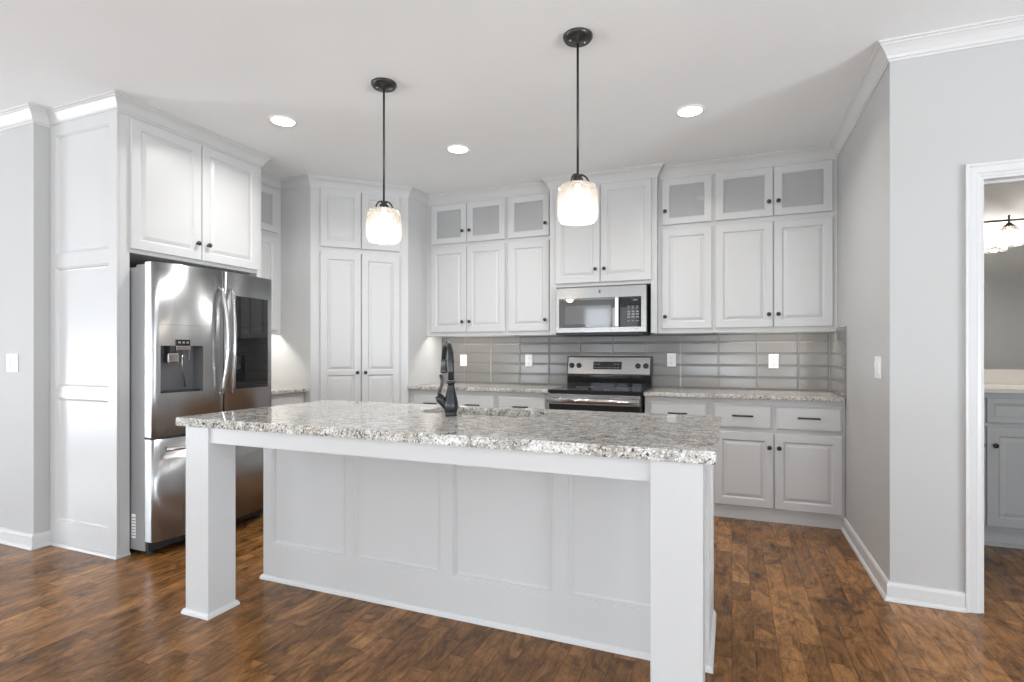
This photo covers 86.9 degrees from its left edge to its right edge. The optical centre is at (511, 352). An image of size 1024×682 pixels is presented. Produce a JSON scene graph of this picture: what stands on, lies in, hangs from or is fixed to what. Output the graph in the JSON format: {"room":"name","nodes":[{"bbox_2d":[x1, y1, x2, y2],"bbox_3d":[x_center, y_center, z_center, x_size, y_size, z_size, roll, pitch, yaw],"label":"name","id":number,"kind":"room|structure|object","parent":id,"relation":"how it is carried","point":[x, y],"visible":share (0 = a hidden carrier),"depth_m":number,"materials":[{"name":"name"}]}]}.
{"room":"kitchen","nodes":[
{"label":"kitchen","id":0,"kind":"room"},
{"bbox_2d":[0,126,21,531],"bbox_3d":[-4.944,-0.153,4.230,4.054,2.740,0.120,0,0,22],"label":"wall","id":1,"kind":"structure","parent":0,"point":[11,139],"depth_m":3.46,"materials":[{"name":"grey paint"}]},
{"bbox_2d":[6,354,17,371],"bbox_3d":[-3.185,0.063,3.442,0.120,0.116,0.012,0,0,22],"label":"light switch","id":2,"kind":"object","parent":1,"relation":"attached to","point":[11,359],"visible":1,"depth_m":3.44,"materials":[{"name":"white plastic"}]},
{"bbox_2d":[0,103,50,131],"bbox_3d":[-4.877,-1.478,4.157,4.232,0.090,0.152,0,0,22],"label":"trim","id":3,"kind":"structure","parent":1,"relation":"attached to","point":[27,113],"depth_m":3.38,"materials":[{"name":"white wood"}]},
{"bbox_2d":[0,527,50,549],"bbox_3d":[-4.886,1.172,4.177,4.201,0.090,0.119,0,0,22],"label":"baseboard","id":4,"kind":"structure","parent":1,"relation":"attached to","point":[28,541],"depth_m":3.40,"materials":[{"name":"white wood"}]},
{"bbox_2d":[22,123,49,533],"bbox_3d":[-2.488,-0.153,4.729,0.120,2.740,2.894,0,0,22],"label":"wall","id":5,"kind":"structure","parent":0,"point":[35,137],"depth_m":3.39,"materials":[{"name":"grey paint"}]},
{"bbox_2d":[261,171,280,334],"bbox_3d":[-2.269,-0.843,4.596,0.382,1.360,0.526,0,0,22],"label":"upper cabinet","id":6,"kind":"object","parent":5,"relation":"attached to","point":[270,184],"visible":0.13,"depth_m":4.68,"materials":[{"name":"white wood"}]},
{"bbox_2d":[0,0,1023,194],"bbox_3d":[-2.005,-1.573,0.114,13.000,0.100,11.500,0,0,22],"label":"ceiling","id":7,"kind":"structure","parent":0,"point":[497,79],"depth_m":2.94,"materials":[{"name":"paint"}]},
{"bbox_2d":[268,115,297,126],"bbox_3d":[-1.504,-1.519,3.550,0.184,0.006,0.184,0,0,22],"label":"recessed light","id":8,"kind":"object","parent":7,"relation":"in","point":[278,120],"visible":1,"depth_m":3.55,"materials":[{"name":"white plastic"}]},
{"bbox_2d":[366,77,401,244],"bbox_3d":[-0.724,-1.075,3.058,0.200,0.894,0.200,0,0,22],"label":"pendant light","id":9,"kind":"object","parent":7,"relation":"hanging from","point":[385,85],"visible":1,"depth_m":3.04,"materials":[{"name":"white glass"}]},
{"bbox_2d":[446,144,469,153],"bbox_3d":[-0.403,-1.519,4.037,0.184,0.006,0.184,0,0,22],"label":"recessed light","id":10,"kind":"object","parent":7,"relation":"in","point":[456,148],"visible":1,"depth_m":4.03,"materials":[{"name":"white plastic"}]},
{"bbox_2d":[557,27,598,225],"bbox_3d":[0.316,-1.075,2.598,0.200,0.894,0.200,0,0,22],"label":"pendant light","id":11,"kind":"object","parent":7,"relation":"hanging from","point":[577,37],"visible":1,"depth_m":2.58,"materials":[{"name":"beige glass"}]},
{"bbox_2d":[675,104,705,117],"bbox_3d":[1.120,-1.519,3.403,0.184,0.006,0.184,0,0,22],"label":"recessed light","id":12,"kind":"object","parent":7,"relation":"in","point":[688,111],"visible":1,"depth_m":3.40,"materials":[{"name":"white plastic"}]},
{"bbox_2d":[0,513,1023,681],"bbox_3d":[-2.005,1.267,0.114,13.000,0.100,11.500,0,0,22],"label":"floor","id":13,"kind":"structure","parent":0,"point":[793,603],"depth_m":2.39,"materials":[{"name":"brown wood"}]},
{"bbox_2d":[46,90,272,559],"bbox_3d":[-2.414,-0.153,3.804,0.714,2.740,1.166,0,0,22],"label":"tall cabinet","id":14,"kind":"object","parent":13,"relation":"on","point":[133,182],"visible":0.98,"depth_m":3.35,"materials":[{"name":"white wood"}]},
{"bbox_2d":[129,261,270,554],"bbox_3d":[-2.272,0.336,3.746,0.930,1.762,0.902,0,0,22],"label":"refrigerator","id":15,"kind":"object","parent":13,"relation":"on","point":[200,338],"visible":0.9,"depth_m":3.35,"materials":[{"name":"grey metal"}]},
{"bbox_2d":[271,392,303,405],"bbox_3d":[-2.146,0.774,4.548,0.643,0.885,0.512,0,0,22],"label":"base cabinet","id":16,"kind":"object","parent":13,"relation":"on","point":[297,397],"visible":0.02,"depth_m":4.50,"materials":[{"name":"white wood"}]},
{"bbox_2d":[271,387,307,394],"bbox_3d":[-2.151,0.316,4.550,0.633,0.029,0.516,0,0,22],"label":"countertop","id":17,"kind":"structure","parent":16,"relation":"on","point":[274,390],"depth_m":4.50,"materials":[{"name":"grey stone"}]},
{"bbox_2d":[271,174,441,402],"bbox_3d":[-1.519,-0.153,5.204,1.315,2.740,1.281,0,0,22],"label":"pantry","id":18,"kind":"object","parent":13,"relation":"on","point":[354,309],"visible":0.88,"depth_m":4.79,"materials":[{"name":"white wood"}]},
{"bbox_2d":[410,389,446,404],"bbox_3d":[-0.636,0.774,5.183,0.450,0.885,0.653,0,0,22],"label":"base cabinet","id":19,"kind":"object","parent":13,"relation":"on","point":[417,396],"visible":0.21,"depth_m":4.94,"materials":[{"name":"white wood"}]},
{"bbox_2d":[407,382,566,392],"bbox_3d":[-0.213,0.316,5.011,1.362,0.029,0.633,0,0,22],"label":"countertop","id":20,"kind":"structure","parent":19,"relation":"on","point":[529,388],"depth_m":4.88,"materials":[{"name":"grey stone"}]},
{"bbox_2d":[181,426,716,681],"bbox_3d":[-0.288,0.780,2.544,2.318,0.874,0.984,0,0,22],"label":"kitchen island","id":21,"kind":"object","parent":13,"relation":"on","point":[608,554],"visible":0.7,"depth_m":2.40,"materials":[{"name":"white wood"}]},
{"bbox_2d":[176,400,721,464],"bbox_3d":[-0.291,0.322,2.563,2.382,0.040,1.014,0,0,22],"label":"island countertop","id":22,"kind":"structure","parent":21,"relation":"on","point":[695,439],"depth_m":2.25,"materials":[{"name":"grey stone"}]},
{"bbox_2d":[435,341,457,415],"bbox_3d":[-0.341,0.120,2.663,0.108,0.363,0.221,0,0,-25],"label":"kitchen faucet","id":23,"kind":"object","parent":22,"relation":"on","point":[449,403],"visible":1,"depth_m":2.59,"materials":[{"name":"metal"}]},
{"bbox_2d":[455,390,495,406],"bbox_3d":[-0.230,0.774,5.018,0.424,0.885,0.653,0,0,22],"label":"base cabinet","id":24,"kind":"object","parent":13,"relation":"on","point":[465,398],"visible":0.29,"depth_m":4.74,"materials":[{"name":"white wood"}]},
{"bbox_2d":[496,392,548,408],"bbox_3d":[0.192,0.774,4.846,0.485,0.885,0.653,0,0,22],"label":"base cabinet","id":25,"kind":"object","parent":13,"relation":"on","point":[503,399],"visible":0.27,"depth_m":4.58,"materials":[{"name":"white wood"}]},
{"bbox_2d":[547,356,652,412],"bbox_3d":[0.755,0.623,4.572,0.756,1.188,0.711,0,0,22],"label":"range","id":26,"kind":"object","parent":13,"relation":"on","point":[594,383],"visible":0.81,"depth_m":4.70,"materials":[{"name":"metal"}]},
{"bbox_2d":[548,386,650,394],"bbox_3d":[0.753,0.310,4.568,0.756,0.024,0.560,0,0,22],"label":"cooktop","id":27,"kind":"object","parent":26,"relation":"in","point":[565,390],"depth_m":4.42,"materials":[{"name":"black glass"}]},
{"bbox_2d":[645,396,709,415],"bbox_3d":[1.357,0.774,4.372,0.477,0.885,0.653,0,0,22],"label":"base cabinet","id":28,"kind":"object","parent":13,"relation":"on","point":[653,404],"visible":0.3,"depth_m":4.10,"materials":[{"name":"white wood"}]},
{"bbox_2d":[643,387,844,401],"bbox_3d":[1.755,0.316,4.211,1.342,0.029,0.633,0,0,22],"label":"countertop","id":29,"kind":"structure","parent":28,"relation":"on","point":[656,391],"depth_m":4.03,"materials":[{"name":"grey stone"}]},
{"bbox_2d":[710,398,844,528],"bbox_3d":[1.982,0.774,4.118,0.869,0.885,0.653,0,0,22],"label":"base cabinet","id":30,"kind":"object","parent":13,"relation":"on","point":[779,461],"visible":0.98,"depth_m":3.83,"materials":[{"name":"white wood"}]},
{"bbox_2d":[984,369,1023,548],"bbox_3d":[3.293,0.667,3.565,1.720,1.100,0.610,0,0,22],"label":"bathroom vanity","id":31,"kind":"object","parent":13,"relation":"on","point":[1003,389],"visible":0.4,"depth_m":3.38,"materials":[{"name":"grey wood"}]},
{"bbox_2d":[443,331,827,336],"bbox_3d":[0.334,-0.153,5.208,4.987,2.740,0.120,0,0,22],"label":"wall","id":32,"kind":"structure","parent":0,"point":[799,331],"depth_m":4.61,"materials":[{"name":"grey paint"}]},
{"bbox_2d":[427,186,509,336],"bbox_3d":[-0.395,-0.843,5.247,0.851,1.360,0.352,0,0,22],"label":"upper cabinet","id":33,"kind":"object","parent":32,"relation":"attached to","point":[467,230],"visible":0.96,"depth_m":5.11,"materials":[{"name":"white wood"}]},
{"bbox_2d":[505,181,561,335],"bbox_3d":[0.202,-0.843,5.004,0.439,1.360,0.352,0,0,22],"label":"upper cabinet","id":34,"kind":"object","parent":32,"relation":"attached to","point":[528,204],"visible":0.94,"depth_m":4.88,"materials":[{"name":"white wood"}]},
{"bbox_2d":[542,163,664,334],"bbox_3d":[0.815,-0.843,4.715,1.029,1.360,0.426,0,0,22],"label":"upper cabinet","id":35,"kind":"object","parent":32,"relation":"attached to","point":[621,247],"visible":0.97,"depth_m":4.52,"materials":[{"name":"white wood"}]},
{"bbox_2d":[556,284,652,335],"bbox_3d":[0.811,-0.354,4.701,0.768,0.404,0.449,0,0,22],"label":"microwave","id":36,"kind":"object","parent":35,"relation":"attached to","point":[620,310],"visible":1,"depth_m":4.50,"materials":[{"name":"metal"}]},
{"bbox_2d":[442,326,846,399],"bbox_3d":[0.773,0.065,4.617,3.486,0.499,0.642,0,0,22],"label":"tile backsplash","id":37,"kind":"structure","parent":32,"relation":"attached to","point":[807,361],"depth_m":4.64,"materials":[{"name":"grey tile"}]},
{"bbox_2d":[460,355,466,365],"bbox_3d":[-0.491,0.074,5.462,0.074,0.116,0.009,0,0,22],"label":"wall outlet","id":38,"kind":"object","parent":37,"relation":"attached to","point":[463,358],"visible":1,"depth_m":5.46,"materials":[{"name":"white plastic"}]},
{"bbox_2d":[525,354,532,365],"bbox_3d":[0.161,0.071,5.196,0.074,0.116,0.009,0,0,22],"label":"wall outlet","id":39,"kind":"object","parent":37,"relation":"attached to","point":[528,357],"visible":1,"depth_m":5.19,"materials":[{"name":"white plastic"}]},
{"bbox_2d":[667,353,675,366],"bbox_3d":[1.386,0.060,4.698,0.074,0.116,0.009,0,0,22],"label":"wall outlet","id":40,"kind":"object","parent":37,"relation":"attached to","point":[671,357],"visible":1,"depth_m":4.70,"materials":[{"name":"white plastic"}]},
{"bbox_2d":[669,355,673,363],"bbox_3d":[1.385,0.060,4.696,0.034,0.078,0.004,0,0,22],"label":"receptacle","id":41,"kind":"object","parent":40,"relation":"attached to","point":[671,357],"depth_m":4.69,"materials":[{"name":"white plastic"}]},
{"bbox_2d":[769,354,778,367],"bbox_3d":[2.127,0.066,4.397,0.074,0.116,0.009,0,0,22],"label":"wall outlet","id":42,"kind":"object","parent":37,"relation":"attached to","point":[773,358],"visible":1,"depth_m":4.39,"materials":[{"name":"white plastic"}]},
{"bbox_2d":[771,356,775,365],"bbox_3d":[2.126,0.066,4.395,0.034,0.078,0.004,0,0,22],"label":"receptacle","id":43,"kind":"object","parent":42,"relation":"attached to","point":[773,358],"depth_m":4.39,"materials":[{"name":"white plastic"}]},
{"bbox_2d":[658,159,714,333],"bbox_3d":[1.453,-0.843,4.496,0.435,1.360,0.352,0,0,22],"label":"upper cabinet","id":44,"kind":"object","parent":32,"relation":"attached to","point":[685,190],"visible":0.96,"depth_m":4.37,"materials":[{"name":"white wood"}]},
{"bbox_2d":[714,145,836,333],"bbox_3d":[2.049,-0.843,4.254,0.851,1.360,0.352,0,0,22],"label":"upper cabinet","id":45,"kind":"object","parent":32,"relation":"attached to","point":[775,213],"visible":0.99,"depth_m":4.12,"materials":[{"name":"white wood"}]},
{"bbox_2d":[837,76,882,570],"bbox_3d":[2.264,-0.153,3.495,0.120,2.740,1.599,0,0,22],"label":"wall","id":46,"kind":"structure","parent":0,"point":[860,161],"depth_m":3.17,"materials":[{"name":"grey paint"}]},
{"bbox_2d":[874,356,881,378],"bbox_3d":[1.937,0.076,2.867,0.012,0.116,0.120,0,0,22],"label":"light switch","id":47,"kind":"object","parent":46,"relation":"attached to","point":[878,359],"visible":1,"depth_m":2.84,"materials":[{"name":"white plastic"}]},
{"bbox_2d":[841,518,966,612],"bbox_3d":[2.196,1.172,3.129,0.324,0.090,1.164,0,0,22],"label":"baseboard","id":48,"kind":"structure","parent":46,"relation":"attached to","point":[923,596],"depth_m":2.63,"materials":[{"name":"white wood"}]},
{"bbox_2d":[883,40,1023,591],"bbox_3d":[3.589,-0.153,2.029,3.679,2.740,0.120,0,0,22],"label":"wall","id":49,"kind":"structure","parent":0,"point":[943,113],"depth_m":2.60,"materials":[{"name":"grey paint"}]},
{"bbox_2d":[830,14,1023,158],"bbox_3d":[3.797,-1.478,2.616,3.737,0.090,1.481,0,0,22],"label":"trim","id":50,"kind":"structure","parent":49,"relation":"attached to","point":[1011,28],"depth_m":2.60,"materials":[{"name":"white wood"}]},
{"bbox_2d":[965,158,1023,613],"bbox_3d":[2.578,0.196,2.439,0.781,2.042,0.122,0,0,22],"label":"door frame","id":51,"kind":"structure","parent":49,"relation":"in","point":[1015,177],"depth_m":2.53,"materials":[{"name":"white wood"}]},
{"bbox_2d":[984,182,1023,369],"bbox_3d":[3.768,-0.153,3.768,2.459,2.740,0.120,0,0,22],"label":"wall","id":52,"kind":"structure","parent":0,"point":[1001,201],"depth_m":3.83,"materials":[{"name":"grey paint"}]},
{"bbox_2d":[984,215,1023,247],"bbox_3d":[3.596,-0.855,3.666,0.920,0.236,0.198,0,0,22],"label":"vanity light","id":53,"kind":"object","parent":52,"relation":"attached to","point":[1008,238],"visible":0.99,"depth_m":3.70,"materials":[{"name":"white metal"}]},
{"bbox_2d":[984,240,1023,368],"bbox_3d":[3.400,-0.346,3.849,1.600,0.915,0.006,0,0,22],"label":"bathroom mirror","id":54,"kind":"object","parent":52,"relation":"attached to","point":[1003,267],"visible":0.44,"depth_m":3.82,"materials":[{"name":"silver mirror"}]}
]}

